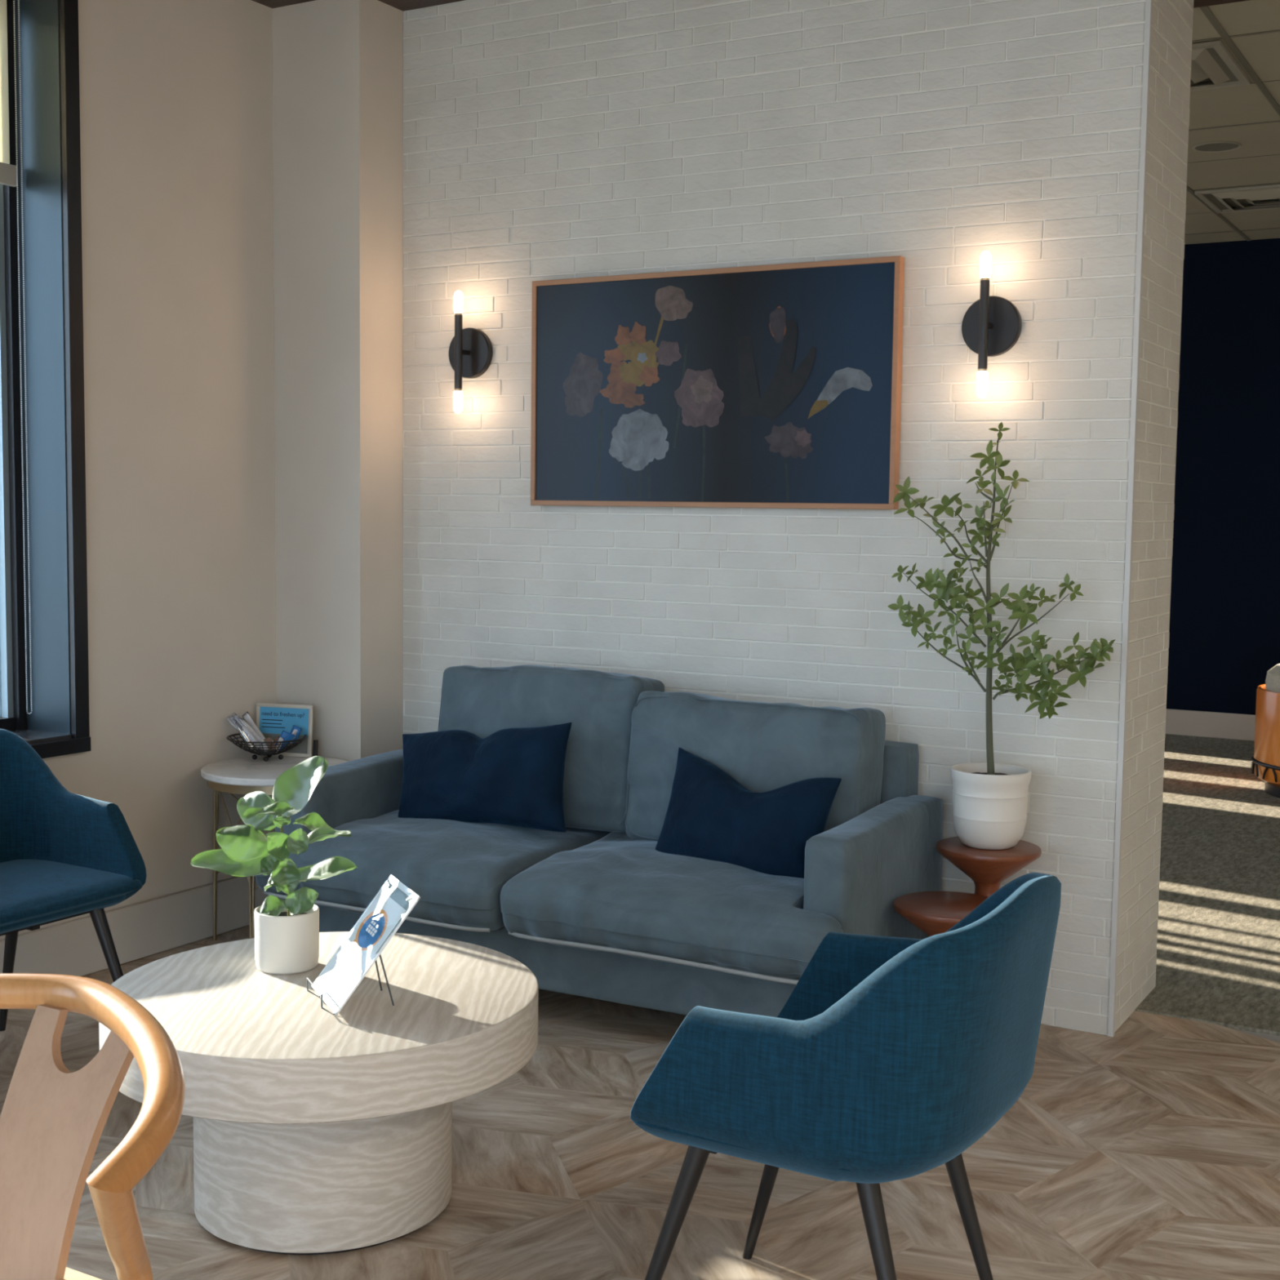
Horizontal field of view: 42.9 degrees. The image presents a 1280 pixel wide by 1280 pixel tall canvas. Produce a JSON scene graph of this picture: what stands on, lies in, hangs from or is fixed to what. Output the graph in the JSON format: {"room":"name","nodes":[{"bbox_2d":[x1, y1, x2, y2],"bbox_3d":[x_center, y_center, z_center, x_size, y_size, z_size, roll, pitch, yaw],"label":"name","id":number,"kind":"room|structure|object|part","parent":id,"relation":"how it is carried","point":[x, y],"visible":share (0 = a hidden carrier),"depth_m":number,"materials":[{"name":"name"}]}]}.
{"room":"waiting room","nodes":[
{"label":"waiting room","id":0,"kind":"room"},
{"bbox_2d":[0,0,276,939],"bbox_3d":[-3.102,-0.343,2.488,0.280,3.030,7.700,3,5,30],"label":"wall","id":1,"kind":"structure","parent":0,"point":[176,128],"depth_m":5.07,"materials":[{"name":"paint"}]},
{"bbox_2d":[0,0,91,758],"bbox_3d":[-2.236,-0.731,3.959,0.315,2.237,1.958,3,5,30],"label":"window","id":2,"kind":"structure","parent":1,"relation":"in","point":[58,724],"depth_m":4.74,"materials":[{"name":"black"}]},
{"bbox_3d":[-2.315,-0.737,4.002,0.075,2.133,1.854,3,5,30],"label":"frame","id":3,"kind":"part","parent":2,"relation":"part of","materials":[{"name":"black metal"}]},
{"bbox_2d":[0,0,32,714],"bbox_3d":[-2.218,-0.764,3.989,0.080,2.075,1.733,3,5,30],"label":"roller shade","id":4,"kind":"object","parent":2,"relation":"attached to","point":[8,172],"visible":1,"depth_m":4.67,"materials":[{"name":"beige fabric"}]},
{"bbox_3d":[-1.776,-0.805,4.683,0.004,2.054,0.020,3,5,30],"label":"bead chain","id":5,"kind":"part","parent":4,"relation":"part of","materials":[{"name":"white"}]},
{"bbox_3d":[-2.253,0.336,4.046,0.280,0.012,1.854,3,5,30],"label":"sill","id":6,"kind":"part","parent":2,"relation":"part of","materials":[{"name":"grey metal"}]},
{"bbox_3d":[-2.111,-0.723,3.888,0.025,2.237,1.958,3,5,30],"label":"casing","id":7,"kind":"part","parent":2,"relation":"part of","materials":[{"name":"black metal"}]},
{"bbox_2d":[0,875,267,976],"bbox_3d":[-3.076,1.098,2.384,0.016,0.175,7.360,3,5,30],"label":"baseboard","id":8,"kind":"structure","parent":1,"relation":"attached to","point":[145,928],"depth_m":5.03,"materials":[{"name":"paint"}]},
{"bbox_2d":[272,0,403,761],"bbox_3d":[-0.987,-0.566,5.518,0.365,3.030,0.324,3,5,30],"label":"wall column","id":9,"kind":"structure","parent":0,"point":[338,64],"depth_m":5.35,"materials":[{"name":"paint"}]},
{"bbox_2d":[0,925,1279,1279],"bbox_3d":[0.380,1.366,0.706,8.300,0.001,7.862,3,5,30],"label":"floor","id":10,"kind":"structure","parent":0,"point":[1148,1150],"depth_m":3.40,"materials":[{"name":"brown wood"}]},
{"bbox_2d":[0,728,146,1031],"bbox_3d":[-1.625,0.646,4.034,0.614,0.847,0.610,3,5,31],"label":"tub chair","id":11,"kind":"object","parent":10,"relation":"on","point":[64,855],"visible":0.98,"depth_m":4.18,"materials":[{"name":"teal fabric"}]},
{"bbox_3d":[-1.655,0.845,4.284,0.037,0.410,0.146,-3,6,-38],"label":"leg","id":12,"kind":"part","parent":11,"relation":"part of","materials":[{"name":"black metal"}]},
{"bbox_3d":[-1.590,0.683,4.016,0.295,0.022,0.380,3,5,31],"label":"under frame","id":13,"kind":"part","parent":11,"relation":"part of","materials":[{"name":"black metal"}]},
{"bbox_3d":[-1.585,0.631,4.010,0.466,0.082,0.560,3,5,31],"label":"seat","id":14,"kind":"part","parent":11,"relation":"part of","materials":[{"name":"teal fabric"}]},
{"bbox_3d":[-1.320,0.863,4.106,0.156,0.410,0.037,2,5,12],"label":"leg","id":15,"kind":"part","parent":11,"relation":"part of","materials":[{"name":"black metal"}]},
{"bbox_2d":[0,973,185,1279],"bbox_3d":[-0.879,0.858,2.004,0.884,0.775,0.554,3,5,30],"label":"wooden armchair","id":16,"kind":"object","parent":10,"relation":"on","point":[53,1118],"visible":1,"depth_m":2.04,"materials":[{"name":"brown wood"}]},
{"bbox_3d":[-0.914,0.813,1.939,0.470,0.046,0.400,3,5,30],"label":"seat","id":17,"kind":"part","parent":16,"relation":"part of","materials":[{"name":"beige paper"}]},
{"bbox_3d":[-0.587,0.901,1.873,0.090,0.719,0.367,1,5,0],"label":"leg","id":18,"kind":"part","parent":16,"relation":"part of","materials":[{"name":"brown wood"}]},
{"bbox_2d":[200,755,348,940],"bbox_3d":[-1.153,0.690,5.201,0.480,0.575,0.480,3,5,30],"label":"side table","id":19,"kind":"object","parent":10,"relation":"on","point":[242,775],"visible":0.42,"depth_m":5.09,"materials":[{"name":"white stone"}]},
{"bbox_3d":[-1.368,0.697,5.233,0.021,0.550,0.009,5,7,44],"label":"leg","id":20,"kind":"part","parent":19,"relation":"part of","materials":[{"name":"gold metal"}]},
{"bbox_3d":[-1.366,0.696,5.245,0.021,0.550,0.009,-1,5,-25],"label":"leg","id":21,"kind":"part","parent":19,"relation":"part of","materials":[{"name":"gold metal"}]},
{"bbox_3d":[-1.196,0.719,4.990,0.009,0.550,0.021,-1,5,-25],"label":"leg","id":22,"kind":"part","parent":19,"relation":"part of","materials":[{"name":"gold metal"}]},
{"bbox_3d":[-1.184,0.720,4.988,0.009,0.550,0.021,5,7,44],"label":"leg","id":23,"kind":"part","parent":19,"relation":"part of","materials":[{"name":"gold metal"}]},
{"bbox_2d":[226,733,307,761],"bbox_3d":[-1.217,0.353,5.316,0.260,0.077,0.260,3,5,30],"label":"wire basket","id":24,"kind":"object","parent":19,"relation":"on","point":[268,753],"visible":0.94,"depth_m":5.25,"materials":[{"name":"black metal"}]},
{"bbox_2d":[226,714,239,726],"bbox_3d":[-1.290,0.302,5.332,0.124,0.117,0.010,0,5,-7],"label":"sachet","id":25,"kind":"object","parent":24,"relation":"in","point":[232,717],"visible":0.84,"depth_m":5.33,"materials":[{"name":"white"}]},
{"bbox_2d":[226,716,252,744],"bbox_3d":[-1.297,0.303,5.315,0.102,0.104,0.026,0,5,-8],"label":"sachet","id":26,"kind":"object","parent":24,"relation":"in","point":[228,718],"visible":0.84,"depth_m":5.30,"materials":[{"name":"white"}]},
{"bbox_2d":[233,713,261,749],"bbox_3d":[-1.276,0.298,5.301,0.091,0.112,0.026,1,5,4],"label":"sachet","id":27,"kind":"object","parent":24,"relation":"in","point":[236,716],"visible":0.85,"depth_m":5.29,"materials":[{"name":"white"}]},
{"bbox_2d":[239,718,258,749],"bbox_3d":[-1.276,0.308,5.299,0.087,0.106,0.016,2,5,13],"label":"sachet","id":28,"kind":"object","parent":24,"relation":"in","point":[244,731],"visible":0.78,"depth_m":5.29,"materials":[{"name":"white"}]},
{"bbox_2d":[236,718,262,744],"bbox_3d":[-1.265,0.308,5.309,0.103,0.108,0.011,0,5,-8],"label":"sachet","id":29,"kind":"object","parent":24,"relation":"in","point":[256,735],"visible":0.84,"depth_m":5.31,"materials":[{"name":"white"}]},
{"bbox_2d":[242,711,265,739],"bbox_3d":[-1.267,0.296,5.356,0.099,0.121,0.009,2,5,13],"label":"sachet","id":30,"kind":"object","parent":24,"relation":"in","point":[246,716],"visible":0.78,"depth_m":5.35,"materials":[{"name":"white plastic"}]},
{"bbox_3d":[-1.217,0.371,5.318,0.084,0.007,0.084,3,5,30],"label":"plate","id":31,"kind":"part","parent":24,"relation":"part of","materials":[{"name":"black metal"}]},
{"bbox_2d":[264,736,275,751],"bbox_3d":[-1.200,0.338,5.279,0.046,0.053,0.012,2,5,17],"label":"snack packet","id":32,"kind":"object","parent":24,"relation":"in","point":[268,739],"visible":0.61,"depth_m":5.28,"materials":[{"name":"brown"}]},
{"bbox_2d":[275,737,283,751],"bbox_3d":[-1.170,0.338,5.275,0.018,0.047,0.038,-2,6,-32],"label":"snack packet","id":33,"kind":"object","parent":24,"relation":"in","point":[281,739],"visible":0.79,"depth_m":5.27,"materials":[{"name":"white plastic"}]},
{"bbox_2d":[275,730,288,744],"bbox_3d":[-1.159,0.325,5.296,0.052,0.064,0.011,0,5,-3],"label":"packet","id":34,"kind":"object","parent":24,"relation":"in","point":[284,734],"visible":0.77,"depth_m":5.29,"materials":[{"name":"blue plastic"}]},
{"bbox_2d":[280,733,296,748],"bbox_3d":[-1.144,0.326,5.278,0.052,0.056,0.026,1,5,0],"label":"packet","id":35,"kind":"object","parent":24,"relation":"in","point":[290,736],"visible":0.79,"depth_m":5.27,"materials":[{"name":"blue plastic"}]},
{"bbox_2d":[290,728,301,744],"bbox_3d":[-1.135,0.317,5.326,0.031,0.057,0.046,3,5,30],"label":"packet","id":36,"kind":"object","parent":24,"relation":"in","point":[295,731],"visible":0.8,"depth_m":5.32,"materials":[{"name":"white"}]},
{"bbox_2d":[290,724,302,742],"bbox_3d":[-1.131,0.309,5.328,0.050,0.062,0.010,1,5,9],"label":"packet","id":37,"kind":"object","parent":24,"relation":"in","point":[294,727],"visible":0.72,"depth_m":5.33,"materials":[{"name":"blue plastic"}]},
{"bbox_2d":[254,702,318,757],"bbox_3d":[-1.176,0.299,5.394,0.215,0.172,0.039,2,5,11],"label":"sign","id":38,"kind":"object","parent":19,"relation":"on","point":[271,719],"visible":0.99,"depth_m":5.39,"materials":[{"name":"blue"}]},
{"bbox_2d":[98,931,538,1254],"bbox_3d":[-0.638,0.918,3.288,0.860,0.445,0.860,3,5,30],"label":"coffee table","id":39,"kind":"object","parent":10,"relation":"on","point":[317,1131],"visible":0.83,"depth_m":3.06,"materials":[{"name":"beige wood"}]},
{"bbox_2d":[191,755,357,974],"bbox_3d":[-0.759,0.466,3.398,0.354,0.434,0.175,1,5,-2],"label":"plant","id":40,"kind":"object","parent":39,"relation":"on","point":[286,931],"visible":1,"depth_m":3.37,"materials":[{"name":"green plant"}]},
{"bbox_3d":[-0.739,0.467,3.387,0.026,0.237,0.009,0,5,-5],"label":"stem","id":41,"kind":"part","parent":40,"relation":"part of","materials":[{"name":"green plant"}]},
{"bbox_3d":[-0.738,0.622,3.401,0.133,0.124,0.133,3,5,30],"label":"pot","id":42,"kind":"part","parent":40,"relation":"part of","materials":[{"name":"white ceramic"}]},
{"bbox_2d":[306,951,394,1014],"bbox_3d":[-0.559,0.642,3.159,0.150,0.129,0.122,-1,5,-24],"label":"easel","id":43,"kind":"object","parent":39,"relation":"on","point":[380,957],"visible":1,"depth_m":3.15,"materials":[{"name":"grey metal"}]},
{"bbox_2d":[311,875,420,1015],"bbox_3d":[-0.536,0.588,3.165,0.167,0.215,0.198,-1,5,-24],"label":"sign","id":44,"kind":"object","parent":43,"relation":"on","point":[394,899],"visible":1,"depth_m":3.16,"materials":[{"name":"white paper"}]},
{"bbox_3d":[-0.521,0.638,3.214,0.004,0.126,0.053,2,5,16],"label":"leg","id":45,"kind":"part","parent":43,"relation":"part of","materials":[{"name":"grey metal"}]},
{"bbox_3d":[-0.494,0.644,3.147,0.042,0.126,0.004,2,5,21],"label":"leg","id":46,"kind":"part","parent":43,"relation":"part of","materials":[{"name":"grey metal"}]},
{"bbox_2d":[254,664,943,1017],"bbox_3d":[-0.135,0.572,4.632,1.819,0.929,0.874,3,5,28],"label":"sofa","id":47,"kind":"object","parent":10,"relation":"on","point":[593,908],"visible":0.77,"depth_m":4.40,"materials":[{"name":"fabric"}]},
{"bbox_3d":[-0.842,0.624,5.082,0.138,0.515,0.768,3,5,28],"label":"armrest","id":48,"kind":"part","parent":47,"relation":"part of","materials":[{"name":"fabric"}]},
{"bbox_2d":[254,809,612,930],"bbox_3d":[-0.588,0.648,4.821,0.851,0.241,0.771,3,5,28],"label":"seat cushion","id":49,"kind":"object","parent":47,"relation":"on","point":[460,872],"depth_m":4.55,"materials":[{"name":"fabric"}]},
{"bbox_2d":[397,722,572,832],"bbox_3d":[-0.469,0.418,4.824,0.661,0.386,0.205,4,6,32],"label":"throw pillow","id":50,"kind":"object","parent":47,"relation":"on","point":[509,776],"visible":0.96,"depth_m":4.71,"materials":[{"name":"blue fabric"}]},
{"bbox_2d":[438,664,664,832],"bbox_3d":[-0.285,0.320,4.974,0.708,0.489,0.309,3,5,28],"label":"cushion","id":51,"kind":"object","parent":47,"relation":"on","point":[600,706],"depth_m":4.79,"materials":[{"name":"fabric"}]},
{"bbox_2d":[500,831,843,977],"bbox_3d":[0.209,0.695,4.393,0.976,0.238,0.767,3,5,28],"label":"seat cushion","id":52,"kind":"object","parent":47,"relation":"on","point":[613,897],"depth_m":4.14,"materials":[{"name":"fabric"}]},
{"bbox_2d":[655,746,841,878],"bbox_3d":[0.272,0.487,4.356,0.537,0.343,0.191,4,6,35],"label":"throw pillow","id":53,"kind":"object","parent":47,"relation":"on","point":[711,815],"visible":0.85,"depth_m":4.29,"materials":[{"name":"blue fabric"}]},
{"bbox_2d":[625,690,885,840],"bbox_3d":[0.317,0.379,4.590,0.718,0.447,0.304,3,5,28],"label":"cushion","id":54,"kind":"object","parent":47,"relation":"on","point":[765,747],"depth_m":4.47,"materials":[{"name":"fabric"}]},
{"bbox_3d":[0.625,0.707,4.288,0.128,0.515,0.768,3,5,28],"label":"armrest","id":55,"kind":"part","parent":47,"relation":"part of","materials":[{"name":"fabric"}]},
{"bbox_3d":[0.111,0.505,4.921,1.485,0.500,0.115,3,5,28],"label":"frame","id":56,"kind":"part","parent":47,"relation":"part of","materials":[{"name":"fabric"}]},
{"bbox_2d":[630,872,1061,1279],"bbox_3d":[0.350,0.780,2.696,0.614,0.847,0.610,3,5,30],"label":"tub chair","id":57,"kind":"object","parent":10,"relation":"on","point":[888,1058],"visible":1,"depth_m":2.42,"materials":[{"name":"teal fabric"}]},
{"bbox_3d":[0.040,1.000,2.645,0.156,0.410,0.037,1,5,3],"label":"leg","id":58,"kind":"part","parent":57,"relation":"part of","materials":[{"name":"black metal"}]},
{"bbox_3d":[0.314,0.813,2.719,0.295,0.022,0.380,3,5,30],"label":"under frame","id":59,"kind":"part","parent":57,"relation":"part of","materials":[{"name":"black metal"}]},
{"bbox_3d":[0.311,0.760,2.717,0.466,0.082,0.560,3,5,30],"label":"seat","id":60,"kind":"part","parent":57,"relation":"part of","materials":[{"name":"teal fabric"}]},
{"bbox_3d":[0.251,0.972,3.012,0.037,0.410,0.156,-2,6,-33],"label":"leg","id":61,"kind":"part","parent":57,"relation":"part of","materials":[{"name":"black metal"}]},
{"bbox_3d":[0.379,1.017,2.482,0.037,0.410,0.146,-3,6,-39],"label":"leg","id":62,"kind":"part","parent":57,"relation":"part of","materials":[{"name":"black metal"}]},
{"bbox_3d":[0.561,0.994,2.795,0.146,0.410,0.037,2,5,17],"label":"leg","id":63,"kind":"part","parent":57,"relation":"part of","materials":[{"name":"black metal"}]},
{"bbox_2d":[893,890,987,936],"bbox_3d":[0.787,0.878,4.145,0.292,0.420,0.292,3,5,30],"label":"side table","id":64,"kind":"object","parent":10,"relation":"on","point":[933,913],"visible":0.15,"depth_m":4.09,"materials":[{"name":"brown wood"}]},
{"bbox_2d":[935,836,1041,897],"bbox_3d":[0.932,0.810,4.386,0.278,0.520,0.278,3,5,30],"label":"side table","id":65,"kind":"object","parent":10,"relation":"on","point":[988,868],"visible":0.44,"depth_m":4.29,"materials":[{"name":"brown wood"}]},
{"bbox_2d":[887,422,1115,849],"bbox_3d":[0.950,-0.009,4.312,0.628,1.125,0.212,4,6,38],"label":"potted tree","id":66,"kind":"object","parent":65,"relation":"on","point":[990,798],"visible":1,"depth_m":4.29,"materials":[{"name":"green plant"}]},
{"bbox_3d":[0.936,0.447,4.356,0.212,0.207,0.212,3,5,30],"label":"pot","id":67,"kind":"part","parent":66,"relation":"part of","materials":[{"name":"white ceramic"}]},
{"bbox_2d":[251,0,1248,11],"bbox_3d":[0.638,-1.732,0.838,8.300,0.100,8.750,3,5,30],"label":"ceiling","id":68,"kind":"structure","parent":0,"point":[402,5],"depth_m":5.26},
{"bbox_2d":[403,0,1193,1035],"bbox_3d":[0.382,-0.515,5.110,2.419,3.030,0.534,3,5,30],"label":"brick wall","id":69,"kind":"structure","parent":0,"point":[544,140],"depth_m":4.67,"materials":[{"name":"white brick"}]},
{"bbox_2d":[448,290,492,413],"bbox_3d":[-0.570,-0.929,5.264,0.162,0.391,0.090,3,5,30],"label":"wall sconce","id":70,"kind":"object","parent":69,"relation":"attached to","point":[470,349],"visible":1,"depth_m":5.26,"materials":[{"name":"black metal"}]},
{"bbox_3d":[-0.587,-0.767,5.251,0.030,0.071,0.030,3,5,30],"label":"bulb","id":71,"kind":"part","parent":70,"relation":"part of","materials":[{"name":"beige glass"}]},
{"bbox_3d":[-0.583,-1.086,5.225,0.030,0.071,0.030,3,5,30],"label":"bulb","id":72,"kind":"part","parent":70,"relation":"part of","materials":[{"name":"beige glass"}]},
{"bbox_3d":[-0.570,-0.931,5.263,0.016,0.016,0.052,3,5,30],"label":"arm","id":73,"kind":"part","parent":70,"relation":"part of","materials":[{"name":"black metal"}]},
{"bbox_2d":[530,255,904,509],"bbox_3d":[0.196,-0.749,4.864,1.225,0.703,0.040,3,5,30],"label":"framed picture","id":74,"kind":"object","parent":69,"relation":"attached to","point":[773,386],"visible":1,"depth_m":4.82,"materials":[{"name":"brown wood"}]},
{"bbox_2d":[961,251,1022,398],"bbox_3d":[0.940,-0.849,4.401,0.162,0.391,0.090,3,5,30],"label":"wall sconce","id":75,"kind":"object","parent":69,"relation":"attached to","point":[992,325],"visible":1,"depth_m":4.40,"materials":[{"name":"black metal"}]},
{"bbox_3d":[0.923,-0.688,4.388,0.030,0.071,0.030,3,5,30],"label":"bulb","id":76,"kind":"part","parent":75,"relation":"part of","materials":[{"name":"beige glass"}]},
{"bbox_3d":[0.927,-1.007,4.362,0.030,0.071,0.030,3,5,30],"label":"bulb","id":77,"kind":"part","parent":75,"relation":"part of","materials":[{"name":"beige glass"}]},
{"bbox_3d":[0.939,-0.852,4.400,0.016,0.016,0.052,3,5,30],"label":"arm","id":78,"kind":"part","parent":75,"relation":"part of","materials":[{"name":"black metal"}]},
{"bbox_2d":[1107,0,1152,1036],"bbox_3d":[1.296,-0.437,4.289,0.014,3.030,0.019,3,5,30],"label":"trim","id":79,"kind":"structure","parent":69,"relation":"attached to","point":[1148,3],"depth_m":4.29,"materials":[{"name":"grey"}]},
{"bbox_2d":[1134,733,1279,1035],"bbox_3d":[2.923,0.862,7.229,10.400,0.012,6.018,3,5,30],"label":"floor","id":80,"kind":"structure","parent":0,"point":[1218,940],"depth_m":6.09,"materials":[{"name":"grey carpet"}]},
{"bbox_2d":[1250,663,1279,798],"bbox_3d":[3.539,0.368,8.165,0.864,0.834,0.864,3,5,30],"label":"lounge chair","id":81,"kind":"object","parent":80,"relation":"on","point":[1265,760],"visible":1,"depth_m":8.12,"materials":[{"name":"orange leather"}]},
{"bbox_2d":[1265,663,1279,693],"bbox_3d":[3.541,0.228,8.154,0.760,0.195,0.760,3,5,30],"label":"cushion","id":82,"kind":"object","parent":81,"relation":"on","point":[1273,677],"depth_m":8.14,"materials":[{"name":"white fabric"}]},
{"bbox_2d":[1166,238,1279,715],"bbox_3d":[4.464,-0.876,9.748,10.400,3.090,0.100,3,5,30],"label":"wall","id":83,"kind":"structure","parent":0,"point":[1224,624],"depth_m":10.14,"materials":[{"name":"blue paint"}]},
{"bbox_2d":[1165,708,1255,740],"bbox_3d":[4.417,0.585,9.816,10.400,0.165,0.020,3,5,30],"label":"baseboard","id":84,"kind":"structure","parent":83,"relation":"attached to","point":[1178,722],"depth_m":10.27,"materials":[{"name":"paint"}]},
{"bbox_2d":[1184,0,1279,244],"bbox_3d":[3.192,-2.287,7.374,10.400,0.080,5.090,3,5,30],"label":"ceiling tiles","id":85,"kind":"structure","parent":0,"point":[1240,104],"depth_m":7.09,"materials":[{"name":"white tile"}]},
{"bbox_2d":[1192,141,1241,152],"bbox_3d":[2.640,-2.256,7.446,0.212,0.007,0.212,3,5,30],"label":"ceiling speaker","id":86,"kind":"object","parent":85,"relation":"attached to","point":[1217,146],"visible":1,"depth_m":7.44,"materials":[{"name":"silver metal"}]},
{"bbox_2d":[1195,142,1238,151],"bbox_3d":[2.640,-2.255,7.446,0.192,0.002,0.192,1,5,4],"label":"grille","id":87,"kind":"object","parent":86,"relation":"attached to","point":[1205,147],"depth_m":7.44,"materials":[{"name":"grey"}]},
{"bbox_2d":[1190,40,1250,91],"bbox_3d":[1.943,-2.148,6.190,0.620,0.029,0.620,3,5,30],"label":"ceiling vent","id":88,"kind":"object","parent":85,"relation":"attached to","point":[1213,66],"visible":0.29,"depth_m":6.10,"materials":[{"name":"silver metal"}]},
{"bbox_2d":[1184,6,1279,240],"bbox_3d":[3.192,-2.245,7.377,10.400,0.004,5.090,3,5,30],"label":"grid","id":89,"kind":"object","parent":85,"relation":"attached to","point":[1207,12],"depth_m":6.36,"materials":[{"name":"grey metal"}]},
{"bbox_2d":[1194,184,1279,213],"bbox_3d":[3.313,-2.328,8.591,0.620,0.029,0.620,3,5,30],"label":"ceiling vent","id":90,"kind":"object","parent":85,"relation":"attached to","point":[1264,197],"visible":1,"depth_m":8.56,"materials":[{"name":"silver metal"}]},
{"bbox_2d":[1232,1028,1279,1042],"bbox_3d":[0.904,1.171,3.926,10.600,0.114,13.980,3,5,30],"label":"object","id":91,"kind":"structure","parent":0,"point":[1276,1038],"depth_m":4.44,"materials":[{"name":"grey"}]}
]}

